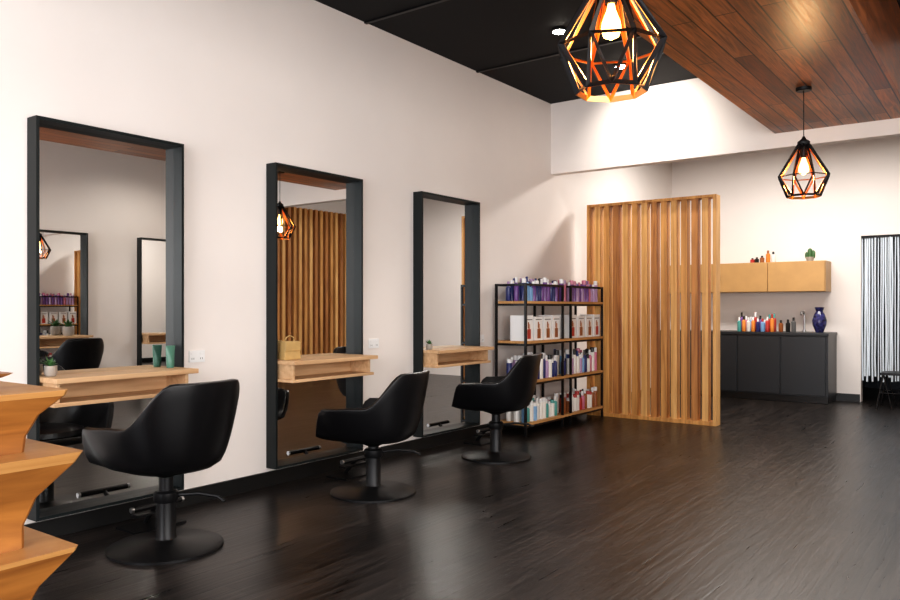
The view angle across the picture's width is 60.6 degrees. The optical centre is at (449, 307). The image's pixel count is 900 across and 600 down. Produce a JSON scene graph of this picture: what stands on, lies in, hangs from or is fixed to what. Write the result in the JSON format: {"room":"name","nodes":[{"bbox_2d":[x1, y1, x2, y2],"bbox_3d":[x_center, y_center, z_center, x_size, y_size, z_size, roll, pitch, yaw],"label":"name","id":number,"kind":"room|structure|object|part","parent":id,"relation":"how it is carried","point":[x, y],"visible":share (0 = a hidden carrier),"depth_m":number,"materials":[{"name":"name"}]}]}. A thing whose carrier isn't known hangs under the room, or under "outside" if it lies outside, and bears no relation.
{"room":"salon","nodes":[
{"label":"salon","id":0,"kind":"room"},
{"bbox_2d":[0,0,671,524],"bbox_3d":[-0.863,-0.700,6.156,0.200,3.900,14.500,0,0,36],"label":"wall","id":1,"kind":"structure","parent":0,"point":[245,86],"depth_m":5.39,"materials":[{"name":"paint"}]},
{"bbox_2d":[27,115,183,521],"bbox_3d":[-1.946,0.055,4.427,0.099,2.134,0.891,0,0,36],"label":"wall mirror","id":2,"kind":"object","parent":1,"relation":"attached to","point":[105,207],"visible":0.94,"depth_m":4.39,"materials":[{"name":"black metal"}]},
{"bbox_2d":[40,367,198,407],"bbox_3d":[-1.869,0.440,4.370,0.257,0.150,0.853,0,0,36],"label":"shelf","id":3,"kind":"object","parent":2,"relation":"attached to","point":[121,385],"visible":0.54,"depth_m":4.36,"materials":[{"name":"brown wood"}]},
{"bbox_2d":[42,357,57,376],"bbox_3d":[-2.139,0.311,4.113,0.086,0.106,0.080,0,0,-24],"label":"potted succulent","id":4,"kind":"object","parent":3,"relation":"on","point":[50,370],"visible":1,"depth_m":4.09,"materials":[{"name":"white ceramic"}]},
{"bbox_2d":[165,345,174,367],"bbox_3d":[-1.706,0.296,4.696,0.048,0.135,0.048,0,0,-9],"label":"tube","id":5,"kind":"object","parent":3,"relation":"on","point":[170,350],"visible":1,"depth_m":4.68,"materials":[{"name":"green plastic"}]},
{"bbox_2d":[189,350,204,362],"bbox_3d":[-1.624,0.310,4.940,0.012,0.075,0.115,0,0,36],"label":"power socket","id":6,"kind":"object","parent":1,"relation":"attached to","point":[197,355],"visible":1,"depth_m":4.94,"materials":[{"name":"white plastic"}]},
{"bbox_2d":[266,162,362,469],"bbox_3d":[-0.987,0.055,5.733,0.099,2.134,0.888,0,0,36],"label":"wall mirror","id":7,"kind":"object","parent":1,"relation":"attached to","point":[314,218],"visible":1,"depth_m":5.71,"materials":[{"name":"black metal"}]},
{"bbox_2d":[278,354,377,382],"bbox_3d":[-0.910,0.440,5.676,0.257,0.150,0.850,0,0,36],"label":"shelf","id":8,"kind":"object","parent":7,"relation":"attached to","point":[307,369],"visible":0.92,"depth_m":5.68,"materials":[{"name":"brown wood"}]},
{"bbox_2d":[279,335,300,359],"bbox_3d":[-1.133,0.278,5.448,0.073,0.173,0.149,0,0,36],"label":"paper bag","id":9,"kind":"object","parent":8,"relation":"on","point":[289,350],"visible":1,"depth_m":5.41,"materials":[{"name":"beige paper"}]},
{"bbox_2d":[24,388,650,536],"bbox_3d":[-0.777,1.200,6.092,0.015,0.100,14.100,0,0,36],"label":"baseboard","id":10,"kind":"structure","parent":1,"relation":"attached to","point":[59,526],"depth_m":5.21,"materials":[{"name":"black"}]},
{"bbox_2d":[369,339,378,347],"bbox_3d":[-0.623,0.290,6.302,0.012,0.075,0.115,0,0,36],"label":"power socket","id":11,"kind":"object","parent":1,"relation":"attached to","point":[373,343],"visible":1,"depth_m":6.30,"materials":[{"name":"white plastic"}]},
{"bbox_2d":[413,191,479,437],"bbox_3d":[-0.016,0.055,7.055,0.099,2.134,0.896,0,0,36],"label":"wall mirror","id":12,"kind":"object","parent":1,"relation":"attached to","point":[446,229],"visible":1,"depth_m":7.08,"materials":[{"name":"black metal"}]},
{"bbox_2d":[423,346,493,367],"bbox_3d":[0.061,0.440,6.998,0.257,0.150,0.858,0,0,36],"label":"shelf","id":13,"kind":"object","parent":12,"relation":"attached to","point":[465,355],"visible":0.97,"depth_m":7.00,"materials":[{"name":"brown wood"}]},
{"bbox_2d":[425,339,432,349],"bbox_3d":[-0.188,0.317,6.750,0.075,0.093,0.070,0,0,-24],"label":"potted succulent","id":14,"kind":"object","parent":13,"relation":"on","point":[429,346],"visible":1,"depth_m":6.73,"materials":[{"name":"white ceramic"}]},
{"bbox_2d":[32,388,899,599],"bbox_3d":[2.243,1.300,5.115,6.440,0.100,16.500,0,0,36],"label":"floor","id":15,"kind":"structure","parent":0,"point":[775,500],"depth_m":4.41,"materials":[{"name":"black wood"}]},
{"bbox_2d":[0,371,82,599],"bbox_3d":[-1.578,0.719,2.176,0.730,1.062,0.730,0,0,36],"label":"reception desk","id":16,"kind":"object","parent":15,"relation":"on","point":[28,556],"visible":1,"depth_m":2.19,"materials":[{"name":"brown wood"}]},
{"bbox_2d":[116,496,185,534],"bbox_3d":[-1.714,1.177,4.423,0.200,0.146,0.330,0,0,36],"label":"footrest","id":17,"kind":"object","parent":15,"relation":"on","point":[148,524],"visible":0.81,"depth_m":4.35,"materials":[{"name":"black metal"}]},
{"bbox_2d":[82,379,239,565],"bbox_3d":[-1.468,0.808,4.014,0.711,0.884,0.708,0,0,34],"label":"salon chair","id":18,"kind":"object","parent":15,"relation":"on","point":[185,428],"visible":1,"depth_m":3.81,"materials":[{"name":"black leather"}]},
{"bbox_2d":[326,455,365,480],"bbox_3d":[-0.737,1.177,5.753,0.200,0.146,0.330,0,0,36],"label":"footrest","id":19,"kind":"object","parent":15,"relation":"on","point":[348,474],"visible":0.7,"depth_m":5.70,"materials":[{"name":"black metal"}]},
{"bbox_2d":[316,370,429,502],"bbox_3d":[-0.501,0.836,5.213,0.711,0.829,0.708,0,0,22],"label":"salon chair","id":20,"kind":"object","parent":15,"relation":"on","point":[395,416],"visible":1,"depth_m":4.99,"materials":[{"name":"black leather"}]},
{"bbox_2d":[463,427,489,445],"bbox_3d":[0.299,1.177,7.163,0.200,0.146,0.330,0,0,36],"label":"footrest","id":21,"kind":"object","parent":15,"relation":"on","point":[479,441],"visible":0.72,"depth_m":7.09,"materials":[{"name":"black metal"}]},
{"bbox_2d":[451,353,541,463],"bbox_3d":[0.404,0.813,6.447,0.711,0.874,0.708,0,0,22],"label":"salon chair","id":22,"kind":"object","parent":15,"relation":"on","point":[495,395],"visible":1,"depth_m":6.22,"materials":[{"name":"black leather"}]},
{"bbox_2d":[495,283,602,436],"bbox_3d":[1.109,0.505,8.280,0.364,1.490,1.740,0,0,36],"label":"shelf rack","id":23,"kind":"object","parent":15,"relation":"on","point":[560,416],"visible":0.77,"depth_m":8.09,"materials":[{"name":"black metal"}]},
{"bbox_2d":[506,387,596,422],"bbox_3d":[1.122,1.011,8.243,0.242,0.226,1.631,0,0,36],"label":"bottles","id":24,"kind":"object","parent":23,"relation":"on","point":[543,407],"visible":0.82,"depth_m":8.04,"materials":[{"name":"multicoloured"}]},
{"bbox_2d":[506,347,596,378],"bbox_3d":[1.120,0.580,8.243,0.243,0.268,1.628,0,0,36],"label":"bottles","id":25,"kind":"object","parent":23,"relation":"on","point":[550,366],"visible":0.56,"depth_m":8.30,"materials":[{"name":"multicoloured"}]},
{"bbox_2d":[506,277,597,301],"bbox_3d":[1.126,-0.191,8.251,0.239,0.244,1.642,0,0,36],"label":"bottles","id":26,"kind":"object","parent":23,"relation":"on","point":[513,293],"visible":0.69,"depth_m":7.93,"materials":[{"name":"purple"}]},
{"bbox_2d":[510,314,599,340],"bbox_3d":[1.162,0.199,8.244,0.172,0.250,1.675,0,0,36],"label":"product boxes","id":27,"kind":"object","parent":23,"relation":"on","point":[543,327],"visible":0.99,"depth_m":7.98,"materials":[{"name":"white cardboard"}]},
{"bbox_2d":[587,194,719,425],"bbox_3d":[2.248,0.022,8.635,1.500,2.455,0.140,0,0,36],"label":"screen","id":28,"kind":"object","parent":15,"relation":"on","point":[608,224],"visible":0.96,"depth_m":8.56,"materials":[{"name":"brown wood"}]},
{"bbox_2d":[660,329,836,403],"bbox_3d":[4.135,0.787,10.831,2.280,0.925,0.614,0,0,36],"label":"base cabinet","id":29,"kind":"object","parent":15,"relation":"on","point":[798,366],"depth_m":10.33,"materials":[{"name":"black wood"}]},
{"bbox_2d":[737,312,775,331],"bbox_3d":[4.236,0.192,10.636,0.486,0.263,0.170,0,0,36],"label":"bottles","id":30,"kind":"object","parent":29,"relation":"on","point":[756,324],"visible":1,"depth_m":10.59,"materials":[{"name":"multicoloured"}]},
{"bbox_2d":[779,317,795,331],"bbox_3d":[4.543,0.224,10.374,0.220,0.200,0.057,0,0,36],"label":"pump bottles","id":31,"kind":"object","parent":29,"relation":"on","point":[793,323],"visible":0.94,"depth_m":10.34,"materials":[{"name":"brown"}]},
{"bbox_2d":[800,311,805,331],"bbox_3d":[4.793,0.180,10.461,0.056,0.288,0.220,0,0,36],"label":"tap","id":32,"kind":"object","parent":29,"relation":"on","point":[801,312],"visible":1,"depth_m":10.51,"materials":[{"name":"silver metal"}]},
{"bbox_2d":[812,307,826,331],"bbox_3d":[4.909,0.157,10.229,0.180,0.335,0.180,0,0,36],"label":"vase","id":33,"kind":"object","parent":29,"relation":"on","point":[819,321],"visible":1,"depth_m":10.17,"materials":[{"name":"blue ceramic"}]},
{"bbox_2d":[875,371,899,409],"bbox_3d":[5.589,0.755,9.568,0.476,0.994,0.476,0,0,36],"label":"wire chair","id":34,"kind":"object","parent":15,"relation":"on","point":[890,373],"visible":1,"depth_m":9.52,"materials":[{"name":"black metal"}]},
{"bbox_2d":[552,27,565,33],"bbox_3d":[0.905,-2.298,6.383,0.120,0.024,0.120,0,0,36],"label":"recessed light","id":35,"kind":"object","parent":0,"point":[557,30],"depth_m":6.35,"materials":[{"name":"white"}]},
{"bbox_2d":[315,0,899,103],"bbox_3d":[0.526,-2.360,2.777,6.040,0.100,10.300,0,0,36],"label":"ceiling","id":36,"kind":"structure","parent":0,"point":[477,35],"depth_m":6.60,"materials":[{"name":"black"}]},
{"bbox_2d":[364,0,640,72],"bbox_3d":[0.756,-2.304,6.164,2.400,0.012,1.630,0,0,36],"label":"tracks","id":37,"kind":"object","parent":36,"relation":"attached to","point":[436,1],"visible":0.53,"depth_m":6.64,"materials":[{"name":"black metal"}]},
{"bbox_2d":[614,63,625,68],"bbox_3d":[1.621,-2.298,7.308,0.120,0.024,0.120,0,0,36],"label":"recessed light","id":38,"kind":"object","parent":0,"point":[622,66],"depth_m":7.29,"materials":[{"name":"white"}]},
{"bbox_2d":[551,78,899,175],"bbox_3d":[3.611,-2.082,6.976,6.040,1.137,0.120,0,0,36],"label":"wall","id":39,"kind":"structure","parent":0,"point":[685,120],"depth_m":7.92,"materials":[{"name":"paint"}]},
{"bbox_2d":[594,0,899,133],"bbox_3d":[0.536,-1.980,2.888,1.115,0.660,10.090,0,0,36],"label":"ceiling","id":40,"kind":"structure","parent":0,"point":[756,54],"depth_m":5.07,"materials":[{"name":"brown wood"}]},
{"bbox_2d":[557,0,666,102],"bbox_3d":[0.579,-1.210,2.764,0.376,0.880,0.376,0,0,11],"label":"pendant lamp","id":41,"kind":"object","parent":40,"relation":"hanging from","point":[613,23],"visible":1,"depth_m":2.73,"materials":[{"name":"black metal"}]},
{"bbox_3d":[0.579,-1.026,2.764,0.072,0.127,0.072,0,0,11],"label":"bulb","id":42,"kind":"part","parent":41,"relation":"part of","materials":[{"name":"white glass"}]},
{"bbox_3d":[0.579,-1.370,2.764,0.110,0.560,0.110,0,0,11],"label":"cord and socket","id":43,"kind":"part","parent":41,"relation":"part of","materials":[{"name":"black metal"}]},
{"bbox_2d":[778,86,829,198],"bbox_3d":[2.651,-1.240,5.771,0.355,0.820,0.355,0,0,25],"label":"pendant lamp","id":44,"kind":"object","parent":40,"relation":"hanging from","point":[803,148],"visible":1,"depth_m":5.74,"materials":[{"name":"black metal"}]},
{"bbox_3d":[2.651,-1.387,5.771,0.110,0.525,0.110,0,0,25],"label":"cord and socket","id":45,"kind":"part","parent":44,"relation":"part of","materials":[{"name":"black metal"}]},
{"bbox_3d":[2.651,-1.062,5.771,0.072,0.127,0.072,0,0,25],"label":"bulb","id":46,"kind":"part","parent":44,"relation":"part of","materials":[{"name":"white glass"}]},
{"bbox_2d":[672,136,899,401],"bbox_3d":[5.869,-0.700,10.051,6.040,3.900,0.150,0,0,36],"label":"wall","id":47,"kind":"structure","parent":0,"point":[860,197],"depth_m":10.64,"materials":[{"name":"paint"}]},
{"bbox_2d":[670,260,830,293],"bbox_3d":[4.175,-0.425,10.954,2.200,0.410,0.399,0,0,36],"label":"upper cabinet","id":48,"kind":"object","parent":47,"relation":"attached to","point":[791,276],"visible":0.56,"depth_m":10.53,"materials":[{"name":"beige wood"}]},
{"bbox_2d":[805,248,814,260],"bbox_3d":[4.867,-0.720,10.409,0.109,0.178,0.109,0,0,-9],"label":"potted cactus","id":49,"kind":"object","parent":48,"relation":"on","point":[810,255],"visible":0.96,"depth_m":10.38,"materials":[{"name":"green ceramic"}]},
{"bbox_2d":[836,393,859,401],"bbox_3d":[4.428,1.200,11.007,2.555,0.100,0.015,0,0,36],"label":"baseboard","id":50,"kind":"structure","parent":47,"relation":"attached to","point":[839,396],"depth_m":10.33,"materials":[{"name":"black"}]},
{"bbox_2d":[861,234,899,381],"bbox_3d":[5.967,0.010,9.947,1.163,1.939,0.042,0,0,36],"label":"curtain","id":51,"kind":"object","parent":47,"relation":"hanging from","point":[865,371],"visible":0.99,"depth_m":10.15,"materials":[{"name":"white fabric"}]},
{"bbox_2d":[863,237,899,388],"bbox_3d":[6.619,-0.075,10.834,1.760,2.650,2.000,0,0,36],"label":"wall","id":52,"kind":"structure","parent":0,"point":[875,384],"depth_m":11.97,"materials":[{"name":"grey"}]}
]}

